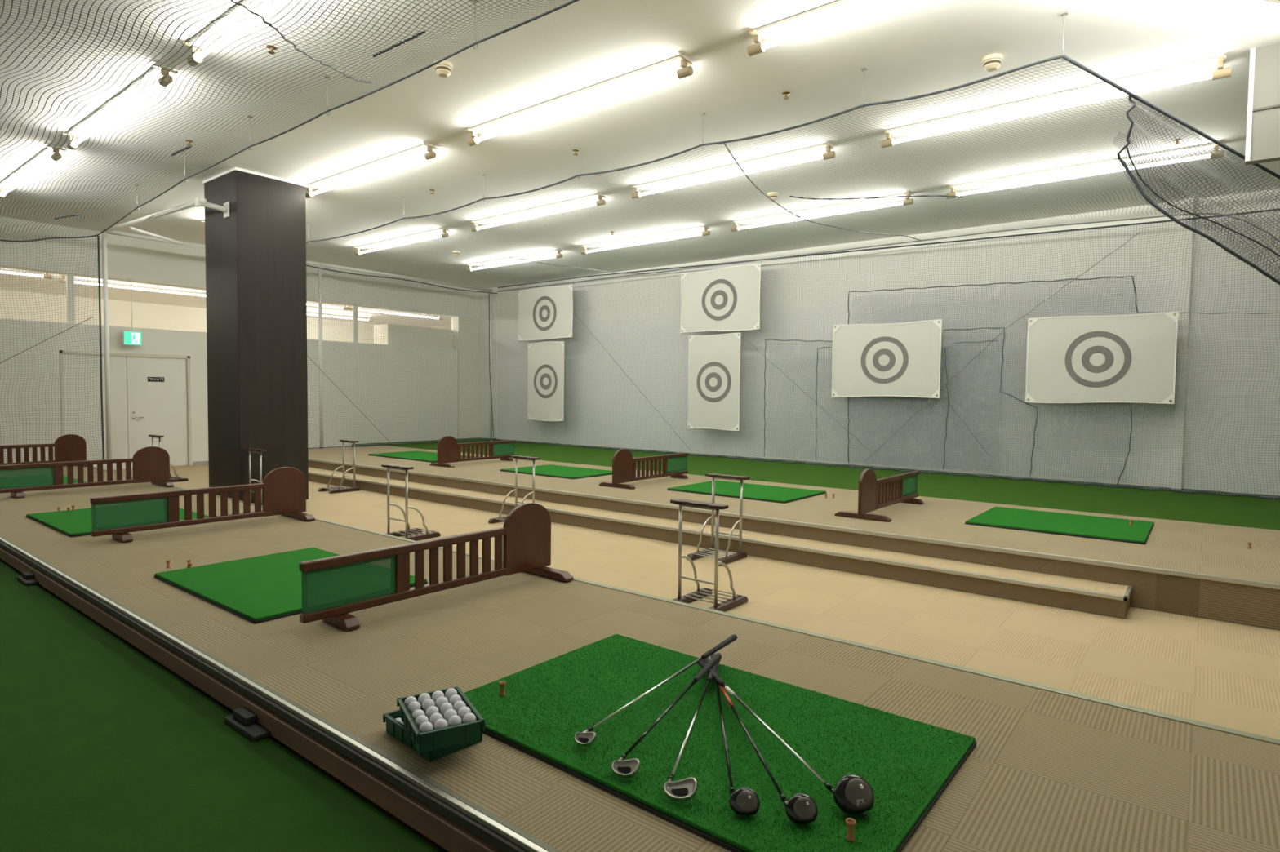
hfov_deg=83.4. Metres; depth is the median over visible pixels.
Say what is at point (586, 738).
club
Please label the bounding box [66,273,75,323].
trim
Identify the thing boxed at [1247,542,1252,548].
rubber tee
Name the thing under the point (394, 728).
crate
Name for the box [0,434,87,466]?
divider
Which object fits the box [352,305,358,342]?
trim
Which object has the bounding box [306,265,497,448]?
net
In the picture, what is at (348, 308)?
fluorescent light
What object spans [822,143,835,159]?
socket
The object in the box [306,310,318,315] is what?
fluorescent light
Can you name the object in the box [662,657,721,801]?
club
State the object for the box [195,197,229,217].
wall bracket
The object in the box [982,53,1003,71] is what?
smoke detector
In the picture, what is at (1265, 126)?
wall
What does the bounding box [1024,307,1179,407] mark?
sheet
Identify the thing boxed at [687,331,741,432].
sheet
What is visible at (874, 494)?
divider
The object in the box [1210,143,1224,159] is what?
socket
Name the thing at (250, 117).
hook
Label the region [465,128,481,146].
socket
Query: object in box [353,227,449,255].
fluorescent light
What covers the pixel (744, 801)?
club
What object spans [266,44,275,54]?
sprinkler head
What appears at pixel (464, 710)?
golf ball
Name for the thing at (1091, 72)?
net
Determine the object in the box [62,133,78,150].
socket
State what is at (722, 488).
mat
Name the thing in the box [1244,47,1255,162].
trim
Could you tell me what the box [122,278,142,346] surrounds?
exit sign
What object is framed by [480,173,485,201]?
hook
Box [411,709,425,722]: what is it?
golf ball
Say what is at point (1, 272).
fluorescent light
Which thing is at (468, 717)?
golf ball
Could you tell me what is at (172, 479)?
stand
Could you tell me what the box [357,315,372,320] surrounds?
fluorescent light
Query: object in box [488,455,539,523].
stand
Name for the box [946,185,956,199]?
socket
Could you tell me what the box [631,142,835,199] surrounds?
fluorescent light
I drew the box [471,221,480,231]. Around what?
socket
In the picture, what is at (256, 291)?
square pillar
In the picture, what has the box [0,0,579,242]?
net
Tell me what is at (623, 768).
club
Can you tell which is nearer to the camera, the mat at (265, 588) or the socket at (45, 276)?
the mat at (265, 588)
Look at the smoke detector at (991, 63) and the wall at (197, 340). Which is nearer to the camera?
the smoke detector at (991, 63)
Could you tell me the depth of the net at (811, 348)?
11.19 m
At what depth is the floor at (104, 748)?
2.47 m
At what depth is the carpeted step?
6.19 m
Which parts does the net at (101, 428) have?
seam cord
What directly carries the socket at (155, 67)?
attached to the fluorescent light at (158, 64)
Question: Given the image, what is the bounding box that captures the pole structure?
[100,198,493,459]
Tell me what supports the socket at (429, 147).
attached to the fluorescent light at (427, 147)
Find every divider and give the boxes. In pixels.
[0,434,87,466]
[0,446,173,497]
[89,466,315,542]
[299,502,573,631]
[429,435,515,467]
[599,448,688,489]
[835,468,924,522]
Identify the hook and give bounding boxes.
[182,152,186,182]
[246,115,253,150]
[324,75,330,115]
[401,195,405,221]
[471,0,479,49]
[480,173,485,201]
[576,146,582,178]
[699,112,705,148]
[860,67,866,110]
[1060,11,1067,62]
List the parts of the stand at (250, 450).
leg, leg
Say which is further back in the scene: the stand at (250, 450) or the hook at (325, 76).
the stand at (250, 450)
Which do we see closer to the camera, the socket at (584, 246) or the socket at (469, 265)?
the socket at (584, 246)
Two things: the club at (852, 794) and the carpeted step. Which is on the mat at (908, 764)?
the club at (852, 794)
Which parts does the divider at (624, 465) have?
rail, rail, panel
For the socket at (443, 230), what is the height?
0.137 m
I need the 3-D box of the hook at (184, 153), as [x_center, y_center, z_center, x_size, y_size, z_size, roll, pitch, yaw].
[-5.276,-2.991,8.317,0.040,0.338,0.043,3,3,38]
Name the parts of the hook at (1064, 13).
ceiling plate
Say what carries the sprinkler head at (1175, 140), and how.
attached to the ceiling
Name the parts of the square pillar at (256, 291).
trim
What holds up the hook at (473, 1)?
hanging from the ceiling
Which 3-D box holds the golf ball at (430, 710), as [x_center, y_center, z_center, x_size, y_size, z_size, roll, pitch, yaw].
[-0.683,0.943,2.360,0.042,0.042,0.042,2,3,31]
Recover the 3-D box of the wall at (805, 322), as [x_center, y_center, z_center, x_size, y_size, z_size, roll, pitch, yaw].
[3.384,-1.178,13.167,19.500,4.200,0.100,3,3,38]
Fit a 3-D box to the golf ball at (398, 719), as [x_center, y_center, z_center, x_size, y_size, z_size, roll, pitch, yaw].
[-0.837,1.032,2.483,0.042,0.042,0.042,2,3,23]
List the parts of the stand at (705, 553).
leg, leg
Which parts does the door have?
handle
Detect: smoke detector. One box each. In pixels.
[433,60,452,77]
[452,250,460,256]
[767,191,777,201]
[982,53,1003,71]
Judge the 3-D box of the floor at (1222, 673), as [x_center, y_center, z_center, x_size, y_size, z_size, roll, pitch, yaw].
[-3.919,1.086,8.823,25.400,0.100,16.100,3,3,38]
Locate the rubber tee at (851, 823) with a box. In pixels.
[845,817,856,842]
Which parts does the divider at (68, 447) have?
rail, rail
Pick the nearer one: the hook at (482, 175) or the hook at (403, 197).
the hook at (482, 175)
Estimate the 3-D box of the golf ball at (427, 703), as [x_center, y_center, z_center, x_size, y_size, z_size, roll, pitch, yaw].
[-0.710,0.937,2.407,0.042,0.042,0.043,-1,3,-36]
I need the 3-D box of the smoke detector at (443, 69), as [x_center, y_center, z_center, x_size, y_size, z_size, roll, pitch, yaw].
[-1.640,-2.967,5.979,0.150,0.094,0.150,3,3,38]
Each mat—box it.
[26,507,208,537]
[63,475,86,484]
[154,547,427,623]
[368,450,475,462]
[463,634,976,851]
[499,464,612,479]
[666,480,826,503]
[964,506,1154,544]
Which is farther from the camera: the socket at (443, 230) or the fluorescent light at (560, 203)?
the socket at (443, 230)
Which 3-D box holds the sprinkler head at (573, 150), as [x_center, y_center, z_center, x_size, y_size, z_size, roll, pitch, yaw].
[-0.723,-3.074,8.069,0.068,0.047,0.070,3,3,38]
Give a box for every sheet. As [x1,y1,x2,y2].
[518,283,573,342]
[527,340,564,422]
[680,262,761,335]
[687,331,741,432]
[831,316,942,400]
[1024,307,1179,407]
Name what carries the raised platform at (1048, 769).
on the floor at (1222, 673)
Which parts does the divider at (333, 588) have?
panel, rail, rail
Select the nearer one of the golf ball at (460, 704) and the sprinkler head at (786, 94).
the golf ball at (460, 704)
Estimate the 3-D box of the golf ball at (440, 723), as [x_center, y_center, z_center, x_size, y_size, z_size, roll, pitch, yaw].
[-0.628,0.946,2.265,0.042,0.042,0.042,2,3,31]
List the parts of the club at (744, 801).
sole plate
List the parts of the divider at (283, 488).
panel, rail, rail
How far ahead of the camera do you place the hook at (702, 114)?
6.97 m
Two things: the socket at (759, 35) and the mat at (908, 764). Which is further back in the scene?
the socket at (759, 35)
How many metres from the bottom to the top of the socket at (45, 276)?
0.137 m
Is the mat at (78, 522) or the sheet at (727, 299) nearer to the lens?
the mat at (78, 522)
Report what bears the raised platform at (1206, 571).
on the floor at (1222, 673)
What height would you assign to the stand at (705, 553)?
0.738 m
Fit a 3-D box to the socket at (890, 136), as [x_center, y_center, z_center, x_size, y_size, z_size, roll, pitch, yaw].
[2.547,-2.943,7.385,0.115,0.137,0.180,3,3,38]
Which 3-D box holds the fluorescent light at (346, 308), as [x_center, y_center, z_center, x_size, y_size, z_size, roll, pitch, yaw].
[-8.114,-2.909,16.673,0.180,0.155,2.790,3,3,38]
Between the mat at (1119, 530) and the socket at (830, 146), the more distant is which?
the socket at (830, 146)
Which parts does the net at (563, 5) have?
seam cord, seam cord, seam cord, seam cord, seam cord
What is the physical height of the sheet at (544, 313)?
1.283 m
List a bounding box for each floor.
[0,560,441,851]
[112,464,1279,739]
[351,437,1279,530]
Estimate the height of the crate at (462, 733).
0.062 m
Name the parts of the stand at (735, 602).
leg, leg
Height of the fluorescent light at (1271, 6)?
0.155 m
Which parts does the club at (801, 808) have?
sole plate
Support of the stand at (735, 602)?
on the floor at (1222, 673)
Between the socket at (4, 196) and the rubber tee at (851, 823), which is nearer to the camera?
the rubber tee at (851, 823)
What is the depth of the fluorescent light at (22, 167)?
8.75 m
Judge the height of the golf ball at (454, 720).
0.043 m
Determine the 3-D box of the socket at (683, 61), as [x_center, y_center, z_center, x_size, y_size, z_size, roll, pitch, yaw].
[0.363,-2.897,5.811,0.115,0.137,0.180,3,3,38]
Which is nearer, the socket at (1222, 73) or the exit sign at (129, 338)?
the socket at (1222, 73)
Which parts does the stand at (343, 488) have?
leg, leg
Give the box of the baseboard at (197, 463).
[192,461,208,465]
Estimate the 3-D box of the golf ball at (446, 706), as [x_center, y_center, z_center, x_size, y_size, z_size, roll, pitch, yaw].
[-0.642,0.940,2.380,0.042,0.042,0.042,0,3,-17]
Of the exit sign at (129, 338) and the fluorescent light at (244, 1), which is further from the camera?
the exit sign at (129, 338)
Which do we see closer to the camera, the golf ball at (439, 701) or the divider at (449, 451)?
the golf ball at (439, 701)
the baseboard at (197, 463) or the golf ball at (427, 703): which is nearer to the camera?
the golf ball at (427, 703)
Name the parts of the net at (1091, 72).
seam cord, seam cord, seam cord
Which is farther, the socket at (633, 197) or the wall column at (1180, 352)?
the wall column at (1180, 352)
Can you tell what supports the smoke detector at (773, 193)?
attached to the ceiling
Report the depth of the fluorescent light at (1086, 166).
8.42 m
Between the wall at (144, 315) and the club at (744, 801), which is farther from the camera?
the wall at (144, 315)
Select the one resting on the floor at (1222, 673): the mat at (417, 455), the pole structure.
the pole structure
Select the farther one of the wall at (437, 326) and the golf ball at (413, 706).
the wall at (437, 326)
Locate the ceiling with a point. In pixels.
(917, 47)
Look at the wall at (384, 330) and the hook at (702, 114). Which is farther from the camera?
the wall at (384, 330)
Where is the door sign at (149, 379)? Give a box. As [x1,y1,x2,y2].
[147,377,164,382]
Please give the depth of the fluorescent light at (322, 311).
19.87 m
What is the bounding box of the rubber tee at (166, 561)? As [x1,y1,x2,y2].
[165,560,170,568]
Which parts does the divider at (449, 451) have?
rail, rail, panel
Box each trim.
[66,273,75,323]
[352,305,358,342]
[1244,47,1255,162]
[1252,104,1279,111]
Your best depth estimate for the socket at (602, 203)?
9.81 m
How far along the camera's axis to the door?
13.04 m
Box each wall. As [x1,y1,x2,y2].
[0,216,479,319]
[0,289,378,359]
[0,316,479,465]
[373,324,453,349]
[427,324,451,329]
[479,188,1279,495]
[1244,43,1279,165]
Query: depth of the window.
16.71 m
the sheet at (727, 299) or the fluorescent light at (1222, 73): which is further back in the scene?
the sheet at (727, 299)
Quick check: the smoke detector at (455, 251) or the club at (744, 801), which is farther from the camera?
the smoke detector at (455, 251)
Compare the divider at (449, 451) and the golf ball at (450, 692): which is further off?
the divider at (449, 451)
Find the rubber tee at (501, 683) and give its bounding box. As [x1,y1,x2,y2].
[498,680,506,696]
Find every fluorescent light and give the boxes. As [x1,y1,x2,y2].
[0,144,66,198]
[0,271,51,279]
[59,274,205,297]
[62,63,177,150]
[181,0,286,66]
[305,142,437,198]
[306,303,347,310]
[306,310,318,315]
[322,311,352,319]
[347,306,442,319]
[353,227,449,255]
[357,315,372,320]
[465,54,693,146]
[466,248,562,271]
[471,193,605,231]
[580,225,710,254]
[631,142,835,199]
[730,192,913,231]
[746,0,915,56]
[880,55,1231,148]
[946,141,1224,199]
[1131,0,1279,27]
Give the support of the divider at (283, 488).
on the raised platform at (1048, 769)
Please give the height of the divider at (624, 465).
0.475 m
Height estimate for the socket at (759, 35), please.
0.137 m
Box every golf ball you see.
[395,717,402,723]
[404,696,417,708]
[407,701,421,714]
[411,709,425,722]
[414,715,428,728]
[417,693,431,706]
[418,721,433,733]
[422,698,435,711]
[425,706,439,719]
[429,712,443,726]
[431,690,444,702]
[434,718,448,729]
[435,696,448,709]
[440,702,453,715]
[444,688,457,700]
[444,709,457,722]
[448,694,462,706]
[448,715,462,726]
[453,700,466,714]
[457,706,471,719]
[462,712,475,723]
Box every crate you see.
[382,709,485,761]
[396,686,484,753]
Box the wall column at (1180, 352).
[1171,197,1194,489]
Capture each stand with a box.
[148,435,188,482]
[244,448,266,505]
[317,439,359,493]
[381,463,440,541]
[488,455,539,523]
[670,498,747,612]
[686,473,750,565]
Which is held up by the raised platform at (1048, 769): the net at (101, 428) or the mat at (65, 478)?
the mat at (65, 478)
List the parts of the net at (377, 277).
seam cord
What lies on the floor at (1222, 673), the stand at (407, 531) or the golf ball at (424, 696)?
the stand at (407, 531)
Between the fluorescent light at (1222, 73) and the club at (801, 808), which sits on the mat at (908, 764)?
the club at (801, 808)
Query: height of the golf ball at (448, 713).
0.042 m
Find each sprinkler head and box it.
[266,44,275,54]
[572,149,578,155]
[782,92,790,99]
[1173,139,1181,146]
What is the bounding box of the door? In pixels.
[59,350,191,470]
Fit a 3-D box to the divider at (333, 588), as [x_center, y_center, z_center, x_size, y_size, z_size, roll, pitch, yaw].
[-1.111,0.742,4.079,0.540,0.475,1.630,3,3,39]
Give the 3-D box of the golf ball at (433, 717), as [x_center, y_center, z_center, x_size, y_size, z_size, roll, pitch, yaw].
[-0.656,0.946,2.311,0.042,0.042,0.042,-2,3,-42]
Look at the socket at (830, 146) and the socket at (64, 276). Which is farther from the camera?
the socket at (64, 276)
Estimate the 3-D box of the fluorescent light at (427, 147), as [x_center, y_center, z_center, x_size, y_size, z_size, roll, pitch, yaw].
[-3.366,-3.081,8.759,2.790,0.155,0.180,3,3,38]
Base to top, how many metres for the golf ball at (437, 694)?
0.043 m
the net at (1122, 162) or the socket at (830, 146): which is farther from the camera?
the socket at (830, 146)
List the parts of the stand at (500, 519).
leg, leg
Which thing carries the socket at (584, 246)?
attached to the fluorescent light at (706, 227)
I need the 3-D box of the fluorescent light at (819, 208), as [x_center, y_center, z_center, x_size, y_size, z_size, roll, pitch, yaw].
[2.545,-3.089,10.444,2.790,0.155,0.180,3,3,38]
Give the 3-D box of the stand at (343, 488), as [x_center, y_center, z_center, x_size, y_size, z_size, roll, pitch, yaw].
[-4.409,0.583,10.513,0.430,0.738,0.458,3,3,38]
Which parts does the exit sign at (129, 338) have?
hanging rod, panel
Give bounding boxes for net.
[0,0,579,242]
[0,235,104,461]
[306,54,1279,293]
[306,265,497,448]
[496,208,1279,499]
[1112,95,1279,284]
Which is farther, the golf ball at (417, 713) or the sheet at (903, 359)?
the sheet at (903, 359)
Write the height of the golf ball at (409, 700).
0.043 m
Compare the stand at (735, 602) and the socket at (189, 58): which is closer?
the stand at (735, 602)
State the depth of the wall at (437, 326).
23.34 m
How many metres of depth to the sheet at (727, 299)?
13.80 m
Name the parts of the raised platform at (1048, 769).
metal edge trim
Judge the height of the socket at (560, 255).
0.137 m
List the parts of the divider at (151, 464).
panel, rail, rail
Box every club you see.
[573,634,737,746]
[611,653,721,777]
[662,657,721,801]
[695,657,874,813]
[702,657,817,823]
[710,653,759,815]
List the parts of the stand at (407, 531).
leg, leg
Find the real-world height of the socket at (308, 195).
0.137 m
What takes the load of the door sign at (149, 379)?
attached to the door
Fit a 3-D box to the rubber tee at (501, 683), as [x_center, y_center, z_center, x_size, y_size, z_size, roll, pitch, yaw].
[-0.525,1.000,2.736,0.027,0.050,0.027,3,3,38]
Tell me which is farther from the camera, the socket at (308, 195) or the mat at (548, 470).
the mat at (548, 470)
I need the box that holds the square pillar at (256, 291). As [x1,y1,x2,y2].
[202,167,308,502]
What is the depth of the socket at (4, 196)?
9.76 m
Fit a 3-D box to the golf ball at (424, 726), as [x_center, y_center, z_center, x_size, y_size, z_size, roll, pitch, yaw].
[-0.668,0.946,2.242,0.043,0.043,0.043,3,3,38]
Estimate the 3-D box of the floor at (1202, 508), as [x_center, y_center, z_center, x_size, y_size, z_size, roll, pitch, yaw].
[2.194,0.847,11.782,19.500,0.249,3.660,3,3,38]
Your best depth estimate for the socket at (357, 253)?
13.60 m
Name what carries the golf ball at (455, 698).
in the crate at (462, 733)
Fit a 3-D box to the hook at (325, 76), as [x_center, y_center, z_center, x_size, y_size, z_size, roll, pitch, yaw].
[-2.716,-2.869,6.237,0.040,0.338,0.043,3,3,38]
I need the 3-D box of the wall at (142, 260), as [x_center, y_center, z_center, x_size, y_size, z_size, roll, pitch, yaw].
[-9.324,-3.025,12.957,0.300,0.780,15.900,3,3,38]
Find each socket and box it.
[0,187,6,198]
[43,272,51,279]
[45,145,66,161]
[59,275,65,283]
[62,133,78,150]
[152,64,177,86]
[181,41,204,66]
[305,186,316,198]
[353,247,362,255]
[422,143,437,159]
[440,228,449,238]
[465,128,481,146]
[466,264,474,271]
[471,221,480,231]
[555,249,562,258]
[580,245,588,254]
[595,194,605,206]
[631,186,642,199]
[675,55,693,79]
[702,226,710,235]
[730,221,739,231]
[746,29,765,56]
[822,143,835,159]
[880,130,893,148]
[902,193,913,205]
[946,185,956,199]
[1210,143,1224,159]
[1212,56,1231,80]
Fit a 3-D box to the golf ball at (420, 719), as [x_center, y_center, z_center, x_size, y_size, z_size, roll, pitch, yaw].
[-0.697,0.945,2.291,0.042,0.043,0.042,2,3,19]
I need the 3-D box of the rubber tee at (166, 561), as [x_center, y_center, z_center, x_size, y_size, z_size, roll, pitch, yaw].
[-3.106,0.908,4.726,0.027,0.050,0.027,3,3,38]
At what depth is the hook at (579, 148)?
7.98 m
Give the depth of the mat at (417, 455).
12.84 m
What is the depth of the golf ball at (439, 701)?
2.42 m
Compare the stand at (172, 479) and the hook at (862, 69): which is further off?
the stand at (172, 479)
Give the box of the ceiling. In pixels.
[0,0,1279,288]
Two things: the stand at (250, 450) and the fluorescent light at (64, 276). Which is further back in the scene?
the fluorescent light at (64, 276)
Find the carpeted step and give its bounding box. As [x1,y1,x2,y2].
[308,466,1132,618]
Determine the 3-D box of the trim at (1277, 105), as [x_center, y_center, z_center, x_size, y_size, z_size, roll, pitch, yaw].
[5.857,-2.400,4.709,2.830,0.015,0.015,3,3,38]
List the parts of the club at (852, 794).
sole plate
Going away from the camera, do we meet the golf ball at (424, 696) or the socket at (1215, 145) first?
the golf ball at (424, 696)
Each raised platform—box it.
[0,465,1279,851]
[307,445,1279,630]
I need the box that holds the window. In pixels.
[0,267,451,327]
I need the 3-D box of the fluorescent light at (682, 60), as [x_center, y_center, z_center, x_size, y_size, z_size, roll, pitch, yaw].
[-0.685,-2.955,6.639,2.790,0.155,0.180,3,3,38]
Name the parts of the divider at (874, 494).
rail, rail, panel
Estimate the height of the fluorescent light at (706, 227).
0.155 m
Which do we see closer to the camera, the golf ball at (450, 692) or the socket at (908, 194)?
the golf ball at (450, 692)
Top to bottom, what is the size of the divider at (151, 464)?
0.475 m
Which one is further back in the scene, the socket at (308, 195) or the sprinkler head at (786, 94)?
the socket at (308, 195)
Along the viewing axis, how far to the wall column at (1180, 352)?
9.80 m
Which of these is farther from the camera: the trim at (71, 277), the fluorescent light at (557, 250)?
the fluorescent light at (557, 250)
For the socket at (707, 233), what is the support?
attached to the fluorescent light at (706, 227)
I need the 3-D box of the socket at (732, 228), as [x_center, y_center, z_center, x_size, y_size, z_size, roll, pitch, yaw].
[1.497,-3.129,11.273,0.115,0.137,0.180,3,3,38]
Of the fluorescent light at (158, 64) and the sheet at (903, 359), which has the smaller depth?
the fluorescent light at (158, 64)
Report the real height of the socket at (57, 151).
0.137 m
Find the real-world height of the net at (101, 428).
3.591 m
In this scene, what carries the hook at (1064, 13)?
hanging from the ceiling
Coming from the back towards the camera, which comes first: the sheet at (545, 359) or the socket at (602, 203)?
the sheet at (545, 359)
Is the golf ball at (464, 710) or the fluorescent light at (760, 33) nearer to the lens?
the golf ball at (464, 710)

